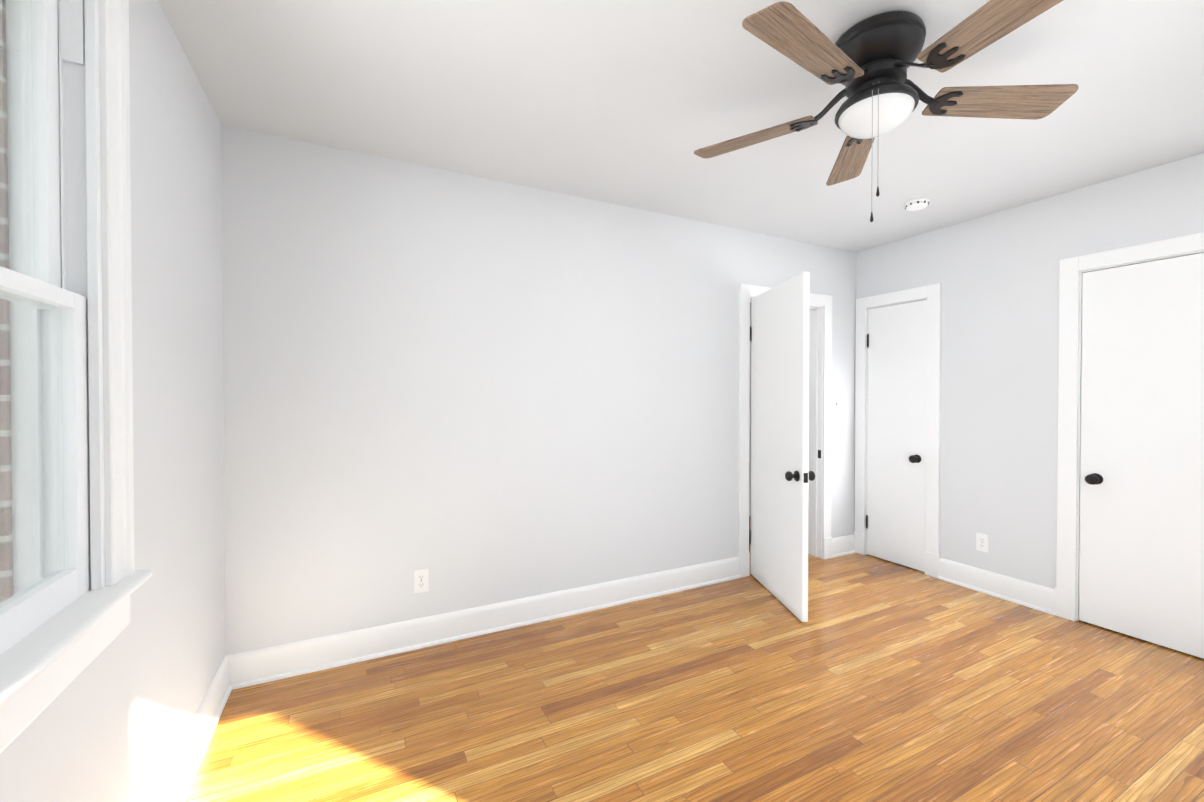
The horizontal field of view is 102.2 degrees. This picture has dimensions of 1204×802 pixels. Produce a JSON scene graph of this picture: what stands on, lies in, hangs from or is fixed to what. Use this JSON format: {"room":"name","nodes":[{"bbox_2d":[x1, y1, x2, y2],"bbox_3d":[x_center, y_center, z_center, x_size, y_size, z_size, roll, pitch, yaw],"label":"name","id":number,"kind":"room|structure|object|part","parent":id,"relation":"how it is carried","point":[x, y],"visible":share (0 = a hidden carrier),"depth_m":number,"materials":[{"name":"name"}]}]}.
{"room":"empty bedroom","nodes":[
{"label":"empty bedroom","id":0,"kind":"room"},
{"bbox_2d":[0,0,224,801],"bbox_3d":[-0.904,0.050,0.474,0.145,2.450,3.830,0,1,-27],"label":"wall","id":1,"kind":"structure","parent":0,"point":[112,721],"depth_m":1.45,"materials":[{"name":"paint"}]},
{"bbox_2d":[0,0,134,753],"bbox_3d":[-1.052,-0.233,0.648,0.300,1.590,1.082,0,1,-27],"label":"window","id":2,"kind":"structure","parent":1,"relation":"in","point":[32,534],"depth_m":1.04,"materials":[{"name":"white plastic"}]},
{"bbox_3d":[-1.010,-0.556,0.666,0.006,0.661,0.796,0,1,-27],"label":"glass","id":3,"kind":"part","parent":2,"relation":"part of","materials":[{"name":"clear glass"}]},
{"bbox_3d":[-0.975,0.085,0.691,0.006,0.570,0.796,0,1,-27],"label":"glass","id":4,"kind":"part","parent":2,"relation":"part of","materials":[{"name":"clear glass"}]},
{"bbox_3d":[-0.975,0.103,0.691,0.034,0.666,0.892,0,1,-27],"label":"left window sash","id":5,"kind":"part","parent":2,"relation":"part of","materials":[{"name":"white wood"}]},
{"bbox_3d":[-1.010,-0.565,0.666,0.035,0.739,0.892,0,1,-27],"label":"left window sash","id":6,"kind":"part","parent":2,"relation":"part of","materials":[{"name":"white wood"}]},
{"bbox_2d":[0,569,152,707],"bbox_3d":[-0.926,0.452,0.719,0.076,0.040,1.118,0,1,-27],"label":"window sill","id":7,"kind":"structure","parent":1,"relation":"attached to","point":[28,658],"depth_m":0.90,"materials":[{"name":"white paint"}]},
{"bbox_2d":[151,656,231,801],"bbox_3d":[-0.879,1.201,0.628,0.026,0.145,3.360,0,1,-27],"label":"baseboard","id":8,"kind":"structure","parent":1,"relation":"attached to","point":[178,778],"depth_m":1.68,"materials":[{"name":"white paint"}]},
{"bbox_2d":[221,125,855,655],"bbox_3d":[0.179,0.022,3.095,4.435,2.450,0.120,0,1,-27],"label":"wall","id":9,"kind":"structure","parent":0,"point":[469,391],"depth_m":2.57,"materials":[{"name":"paint"}]},
{"bbox_2d":[414,568,428,592],"bbox_3d":[-0.923,0.918,2.479,0.070,0.115,0.007,0,1,-27],"label":"electrical outlet","id":10,"kind":"object","parent":9,"relation":"attached to","point":[421,580],"visible":1,"depth_m":2.48,"materials":[{"name":"white plastic"}]},
{"bbox_2d":[226,556,739,689],"bbox_3d":[-0.337,1.178,2.766,2.915,0.145,0.026,0,1,-27],"label":"baseboard","id":11,"kind":"structure","parent":9,"relation":"attached to","point":[262,665],"depth_m":2.54,"materials":[{"name":"white paint"}]},
{"bbox_2d":[749,272,814,621],"bbox_3d":[1.111,0.257,3.096,0.169,1.963,0.756,0,1,-5],"label":"door","id":12,"kind":"structure","parent":9,"relation":"in","point":[779,434],"depth_m":2.98,"materials":[{"name":"white paint"}]},
{"bbox_3d":[1.071,0.248,3.464,0.044,1.560,0.015,0,1,-5],"label":"back door hinges","id":13,"kind":"part","parent":12,"relation":"part of","materials":[{"name":"metal"}]},
{"bbox_3d":[1.136,0.430,2.785,0.169,0.062,0.062,0,1,-5],"label":"knob","id":14,"kind":"part","parent":12,"relation":"part of","materials":[{"name":"black metal"}]},
{"bbox_2d":[804,473,807,482],"bbox_3d":[1.142,0.431,2.720,0.025,0.056,0.003,0,1,-5],"label":"door latch","id":15,"kind":"object","parent":12,"relation":"attached to","point":[805,477],"depth_m":2.72,"materials":[{"name":"black metal"}]},
{"bbox_2d":[738,284,831,577],"bbox_3d":[1.357,0.207,3.689,0.950,2.066,0.168,0,1,-27],"label":"door frame","id":16,"kind":"structure","parent":9,"relation":"attached to","point":[746,292],"depth_m":3.80,"materials":[{"name":"white paint"}]},
{"bbox_2d":[833,397,839,410],"bbox_3d":[1.874,0.023,3.870,0.070,0.115,0.017,0,1,-27],"label":"light switch","id":17,"kind":"object","parent":9,"relation":"attached to","point":[836,403],"visible":1,"depth_m":3.87,"materials":[{"name":"white plastic"}]},
{"bbox_2d":[832,534,855,557],"bbox_3d":[1.950,1.165,3.916,0.305,0.145,0.026,0,1,-27],"label":"baseboard","id":18,"kind":"structure","parent":9,"relation":"attached to","point":[843,545],"depth_m":3.91,"materials":[{"name":"white paint"}]},
{"bbox_2d":[158,0,1203,252],"bbox_3d":[0.743,-1.252,2.044,4.920,0.120,5.180,0,1,-27],"label":"ceiling","id":19,"kind":"structure","parent":0,"point":[630,102],"depth_m":1.92,"materials":[{"name":"paint"}]},
{"bbox_2d":[694,0,1078,221],"bbox_3d":[0.894,-0.870,1.569,1.205,0.635,1.199,0,1,-27],"label":"ceiling fan","id":20,"kind":"object","parent":19,"relation":"hanging from","point":[868,62],"visible":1,"depth_m":1.51,"materials":[{"name":"brown wood"}]},
{"bbox_3d":[0.570,-0.990,1.834,0.440,0.036,0.140,0,1,35],"label":"blade","id":21,"kind":"part","parent":20,"relation":"part of","materials":[{"name":"brown wood"}]},
{"bbox_3d":[0.576,-0.985,1.358,0.440,0.036,0.140,0,1,-37],"label":"blade","id":22,"kind":"part","parent":20,"relation":"part of","materials":[{"name":"brown wood"}]},
{"bbox_3d":[1.021,-0.992,1.986,0.140,0.036,0.440,0,1,17],"label":"blade","id":23,"kind":"part","parent":20,"relation":"part of","materials":[{"name":"brown wood"}]},
{"bbox_3d":[0.900,-0.918,1.600,0.220,0.066,0.220,0,1,-27],"label":"bulb globe","id":24,"kind":"part","parent":20,"relation":"part of","materials":[{"name":"white glass"}]},
{"bbox_3d":[1.030,-0.983,1.216,0.140,0.036,0.440,0,1,-19],"label":"blade","id":25,"kind":"part","parent":20,"relation":"part of","materials":[{"name":"brown wood"}]},
{"bbox_3d":[1.305,-0.988,1.605,0.440,0.036,0.140,0,1,-1],"label":"blade","id":26,"kind":"part","parent":20,"relation":"part of","materials":[{"name":"brown wood"}]},
{"bbox_2d":[905,198,929,210],"bbox_3d":[1.899,-1.181,2.928,0.128,0.041,0.128,0,1,-27],"label":"smoke detector","id":27,"kind":"object","parent":19,"relation":"attached to","point":[916,204],"visible":1,"depth_m":2.89,"materials":[{"name":"white plastic"}]},
{"bbox_2d":[184,516,1203,801],"bbox_3d":[0.743,1.318,2.071,4.920,0.120,5.180,0,1,-27],"label":"floor","id":28,"kind":"structure","parent":0,"point":[872,678],"depth_m":1.97,"materials":[{"name":"brown wood"}]},
{"bbox_2d":[749,303,750,515],"bbox_3d":[0.661,0.004,4.747,2.090,2.450,0.100,0,1,-27],"label":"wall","id":29,"kind":"structure","parent":0,"point":[750,430],"depth_m":5.15,"materials":[{"name":"paint"}]},
{"bbox_2d":[856,153,1203,588],"bbox_3d":[2.907,0.028,2.474,0.120,2.450,3.680,0,1,-27],"label":"wall","id":30,"kind":"structure","parent":0,"point":[996,275],"depth_m":3.04,"materials":[{"name":"paint"}]},
{"bbox_2d":[866,299,926,571],"bbox_3d":[2.214,0.251,3.684,0.102,1.963,0.458,0,1,-27],"label":"closet door","id":31,"kind":"structure","parent":30,"relation":"in","point":[896,431],"depth_m":3.67,"materials":[{"name":"white paint"}]},
{"bbox_3d":[2.271,0.422,3.533,0.067,0.062,0.062,0,1,-27],"label":"knob","id":32,"kind":"part","parent":31,"relation":"part of","materials":[{"name":"black metal"}]},
{"bbox_2d":[854,283,940,577],"bbox_3d":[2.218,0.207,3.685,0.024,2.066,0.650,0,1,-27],"label":"door frame","id":33,"kind":"structure","parent":30,"relation":"attached to","point":[931,294],"depth_m":3.46,"materials":[{"name":"white paint"}]},
{"bbox_2d":[976,532,988,552],"bbox_3d":[2.487,0.926,3.176,0.007,0.115,0.070,0,1,-27],"label":"electrical outlet","id":34,"kind":"object","parent":30,"relation":"attached to","point":[982,542],"visible":1,"depth_m":3.17,"materials":[{"name":"white plastic"}]},
{"bbox_2d":[938,558,1054,614],"bbox_3d":[2.506,1.174,3.120,0.026,0.145,0.636,0,1,-27],"label":"baseboard","id":35,"kind":"structure","parent":30,"relation":"attached to","point":[1027,594],"depth_m":3.08,"materials":[{"name":"white paint"}]},
{"bbox_2d":[1055,232,1203,620],"bbox_3d":[2.917,0.221,2.429,0.144,2.066,0.950,0,1,-27],"label":"door frame","id":36,"kind":"structure","parent":30,"relation":"attached to","point":[1071,269],"depth_m":2.76,"materials":[{"name":"white paint"}]},
{"bbox_2d":[1079,253,1203,658],"bbox_3d":[2.859,0.265,2.401,0.102,1.963,0.754,0,1,-27],"label":"door","id":37,"kind":"structure","parent":30,"relation":"in","point":[1141,562],"depth_m":2.52,"materials":[{"name":"white paint"}]},
{"label":"knob","id":38,"kind":"part","parent":37,"relation":"part of","materials":[{"name":"black metal"}]}
]}

